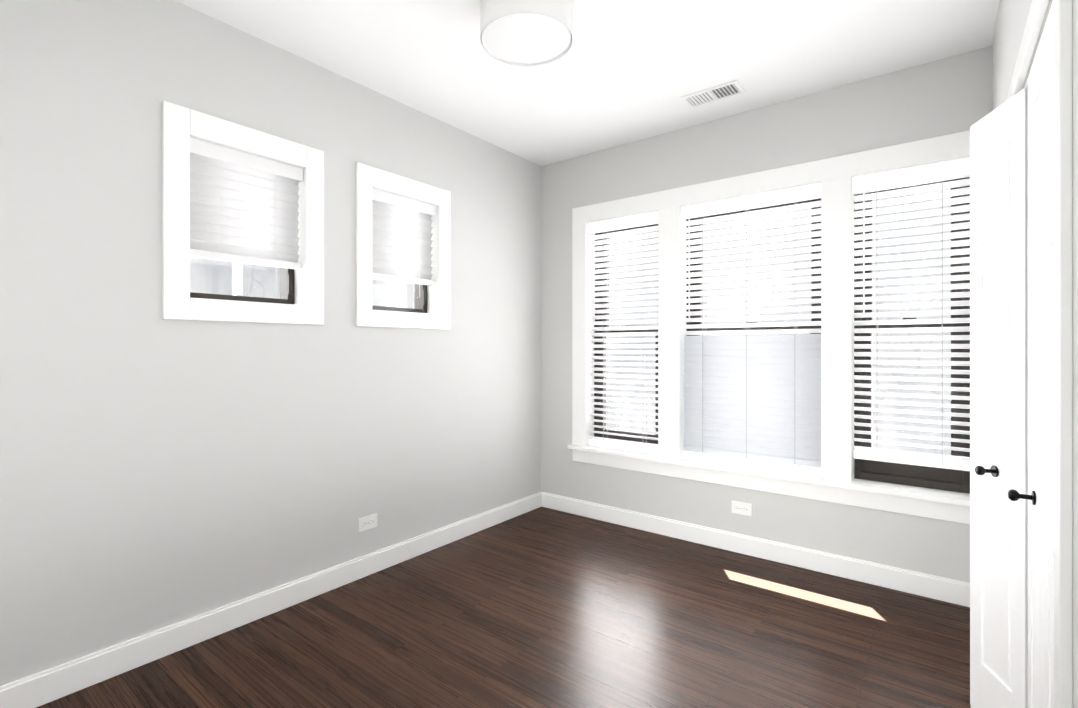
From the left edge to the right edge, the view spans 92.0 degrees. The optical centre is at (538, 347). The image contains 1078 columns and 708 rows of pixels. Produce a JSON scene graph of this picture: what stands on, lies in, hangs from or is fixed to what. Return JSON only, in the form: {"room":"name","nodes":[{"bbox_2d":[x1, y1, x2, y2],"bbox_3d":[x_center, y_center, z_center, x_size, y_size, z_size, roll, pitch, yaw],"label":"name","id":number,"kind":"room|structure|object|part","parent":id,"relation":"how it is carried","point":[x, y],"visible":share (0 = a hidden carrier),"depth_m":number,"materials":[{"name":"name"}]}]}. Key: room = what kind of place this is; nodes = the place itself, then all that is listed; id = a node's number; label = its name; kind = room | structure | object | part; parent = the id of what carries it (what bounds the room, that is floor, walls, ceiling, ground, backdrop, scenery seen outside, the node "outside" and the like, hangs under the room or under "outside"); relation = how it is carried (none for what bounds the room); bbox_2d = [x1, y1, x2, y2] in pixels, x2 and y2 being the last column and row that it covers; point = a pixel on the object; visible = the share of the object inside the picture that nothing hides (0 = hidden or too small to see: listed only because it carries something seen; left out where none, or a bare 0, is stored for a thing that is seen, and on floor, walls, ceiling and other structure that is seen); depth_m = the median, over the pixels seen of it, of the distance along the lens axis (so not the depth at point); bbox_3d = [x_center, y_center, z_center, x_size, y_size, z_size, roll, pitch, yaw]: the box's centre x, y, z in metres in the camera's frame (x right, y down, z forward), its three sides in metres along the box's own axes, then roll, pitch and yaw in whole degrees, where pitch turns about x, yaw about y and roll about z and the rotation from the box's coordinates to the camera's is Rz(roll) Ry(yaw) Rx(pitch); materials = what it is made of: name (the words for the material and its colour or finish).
{"room":"empty bedroom","nodes":[
{"label":"empty bedroom","id":0,"kind":"room"},
{"bbox_2d":[0,0,540,685],"bbox_3d":[-1.207,-0.090,2.791,0.250,2.720,4.180,0,0,38],"label":"wall","id":1,"kind":"structure","parent":0,"point":[156,472],"depth_m":2.24,"materials":[{"name":"white paint"}]},
{"bbox_2d":[0,492,543,707],"bbox_3d":[-1.140,1.212,2.657,0.018,0.115,3.810,0,0,38],"label":"baseboard","id":2,"kind":"structure","parent":1,"relation":"attached to","point":[53,683],"depth_m":2.31,"materials":[{"name":"white paint"}]},
{"bbox_2d":[162,101,450,329],"bbox_3d":[-1.137,-0.563,2.816,0.210,0.895,1.575,0,0,38],"label":"window","id":3,"kind":"structure","parent":1,"relation":"in","point":[181,125],"depth_m":2.61,"materials":[{"name":"white paint"}]},
{"bbox_3d":[-1.447,-0.555,2.503,0.102,0.690,0.510,0,0,38],"label":"window sash","id":4,"kind":"part","parent":3,"relation":"part of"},
{"bbox_2d":[190,137,302,282],"bbox_3d":[-1.370,-0.604,2.444,0.073,0.588,0.504,0,0,38],"label":"window blind","id":5,"kind":"object","parent":3,"relation":"attached to","point":[244,206],"visible":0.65,"depth_m":2.43,"materials":[{"name":"white fabric"}]},
{"bbox_3d":[-0.906,-0.555,3.203,0.102,0.690,0.492,0,0,38],"label":"window sash","id":6,"kind":"part","parent":3,"relation":"part of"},
{"bbox_2d":[372,188,436,285],"bbox_3d":[-0.829,-0.604,3.143,0.073,0.588,0.486,0,0,38],"label":"window blind","id":7,"kind":"object","parent":3,"relation":"attached to","point":[402,234],"visible":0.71,"depth_m":3.14,"materials":[{"name":"white fabric"}]},
{"bbox_2d":[358,513,376,531],"bbox_3d":[-0.955,0.980,2.905,0.008,0.074,0.118,0,0,38],"label":"electrical outlet","id":8,"kind":"object","parent":1,"relation":"attached to","point":[367,522],"visible":1,"depth_m":2.90,"materials":[{"name":"white plastic"}]},
{"bbox_2d":[36,507,970,707],"bbox_3d":[0.249,1.369,1.665,3.930,0.200,4.180,0,0,38],"label":"floor","id":9,"kind":"structure","parent":0,"point":[542,607],"depth_m":2.26,"materials":[{"name":"brown wood"}]},
{"bbox_2d":[175,0,999,165],"bbox_3d":[0.249,-1.550,1.666,3.930,0.200,4.180,0,0,38],"label":"ceiling","id":10,"kind":"structure","parent":0,"point":[620,72],"depth_m":2.57,"materials":[{"name":"white paint"}]},
{"bbox_2d":[480,0,571,65],"bbox_3d":[-0.053,-1.375,2.215,0.390,0.150,0.390,0,0,38],"label":"drum ceiling light","id":11,"kind":"object","parent":10,"relation":"attached to","point":[526,32],"visible":1,"depth_m":2.15,"materials":[{"name":"white"}]},
{"bbox_2d":[680,80,745,108],"bbox_3d":[0.997,-1.446,2.984,0.320,0.009,0.170,0,0,38],"label":"ceiling vent","id":12,"kind":"object","parent":10,"relation":"in","point":[733,88],"visible":1,"depth_m":2.97,"materials":[{"name":"white metal"}]},
{"bbox_2d":[541,46,991,582],"bbox_3d":[1.550,-0.090,3.143,3.680,2.720,0.250,0,0,38],"label":"wall","id":13,"kind":"structure","parent":0,"point":[945,96],"depth_m":3.17,"materials":[{"name":"white paint"}]},
{"bbox_2d":[732,501,751,515],"bbox_3d":[1.249,0.995,3.212,0.118,0.074,0.008,0,0,38],"label":"electrical outlet","id":14,"kind":"object","parent":13,"relation":"attached to","point":[741,508],"visible":1,"depth_m":3.21,"materials":[{"name":"white plastic"}]},
{"bbox_2d":[544,492,969,606],"bbox_3d":[1.104,1.213,3.318,2.700,0.115,0.018,0,0,38],"label":"baseboard","id":15,"kind":"structure","parent":13,"relation":"attached to","point":[953,591],"depth_m":3.06,"materials":[{"name":"white paint"}]},
{"bbox_2d":[568,130,969,523],"bbox_3d":[1.256,-0.096,3.304,2.434,1.922,0.255,0,0,38],"label":"window","id":16,"kind":"structure","parent":13,"relation":"in","point":[835,482],"depth_m":2.94,"materials":[{"name":"white paint"}]},
{"bbox_2d":[588,211,657,453],"bbox_3d":[0.616,-0.098,3.759,0.575,1.670,0.074,0,0,38],"label":"window blind","id":17,"kind":"object","parent":16,"relation":"attached to","point":[633,221],"visible":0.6,"depth_m":3.76,"materials":[{"name":"white plastic"}]},
{"bbox_3d":[0.683,-0.097,3.845,0.581,1.675,0.100,0,0,38],"label":"back window sash","id":18,"kind":"part","parent":16,"relation":"part of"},
{"bbox_2d":[681,183,820,475],"bbox_3d":[1.296,-0.098,3.234,0.829,1.670,0.074,0,0,38],"label":"window blind","id":19,"kind":"object","parent":16,"relation":"attached to","point":[754,401],"visible":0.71,"depth_m":3.21,"materials":[{"name":"white plastic"}]},
{"bbox_3d":[1.362,-0.097,3.320,0.835,1.675,0.100,0,0,38],"label":"back window sash","id":20,"kind":"part","parent":16,"relation":"part of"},
{"bbox_2d":[852,157,969,470],"bbox_3d":[1.942,-0.161,2.733,0.502,1.545,0.074,0,0,38],"label":"window blind","id":21,"kind":"object","parent":16,"relation":"attached to","point":[927,173],"visible":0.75,"depth_m":2.72,"materials":[{"name":"white plastic"}]},
{"bbox_3d":[2.009,-0.098,2.820,0.508,1.675,0.100,0,0,38],"label":"back window sash","id":22,"kind":"part","parent":16,"relation":"part of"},
{"bbox_2d":[992,0,1077,707],"bbox_3d":[1.023,-0.091,0.909,0.120,2.720,3.930,0,0,38],"label":"wall","id":23,"kind":"structure","parent":0,"point":[1012,17],"depth_m":0.96,"materials":[{"name":"white paint"}]},
{"bbox_2d":[970,611,970,703],"bbox_3d":[1.654,0.251,1.889,0.279,2.038,0.034,0,0,-28],"label":"closet door","id":24,"kind":"structure","parent":23,"relation":"in","point":[970,657],"depth_m":1.84,"materials":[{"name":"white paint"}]},
{"bbox_2d":[970,88,1027,707],"bbox_3d":[1.487,0.251,1.673,0.146,2.038,0.267,0,0,38],"label":"closet door","id":25,"kind":"structure","parent":23,"relation":"in","point":[999,381],"depth_m":1.66,"materials":[{"name":"white paint"}]},
{"bbox_2d":[1008,31,1043,707],"bbox_3d":[1.305,0.250,1.383,0.088,2.038,0.295,0,0,38],"label":"closet door","id":26,"kind":"structure","parent":23,"relation":"in","point":[1035,496],"depth_m":1.37,"materials":[{"name":"white paint"}]},
{"bbox_2d":[1006,0,1072,707],"bbox_3d":[1.415,0.210,1.488,0.068,2.118,1.346,0,0,38],"label":"trim","id":27,"kind":"structure","parent":23,"relation":"attached to","point":[1063,314],"depth_m":0.97,"materials":[{"name":"white paint"}]},
{"bbox_2d":[1044,3,1053,707],"bbox_3d":[1.143,0.250,1.130,0.034,2.038,0.295,0,0,38],"label":"door frame","id":28,"kind":"structure","parent":23,"relation":"in","point":[1048,419],"depth_m":1.21,"materials":[{"name":"white paint"}]},
{"label":"outside","id":29,"kind":"structure","parent":0,"visible":0},
{"bbox_2d":[190,257,413,308],"bbox_3d":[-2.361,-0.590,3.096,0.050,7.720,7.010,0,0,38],"label":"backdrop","id":30,"kind":"structure","parent":29,"point":[251,286],"depth_m":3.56,"materials":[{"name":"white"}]},
{"bbox_2d":[606,188,950,457],"bbox_3d":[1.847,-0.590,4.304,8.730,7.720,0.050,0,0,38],"label":"window panes","id":31,"kind":"structure","parent":29,"point":[924,425],"depth_m":3.80,"materials":[{"name":"clear glass"}]}
]}

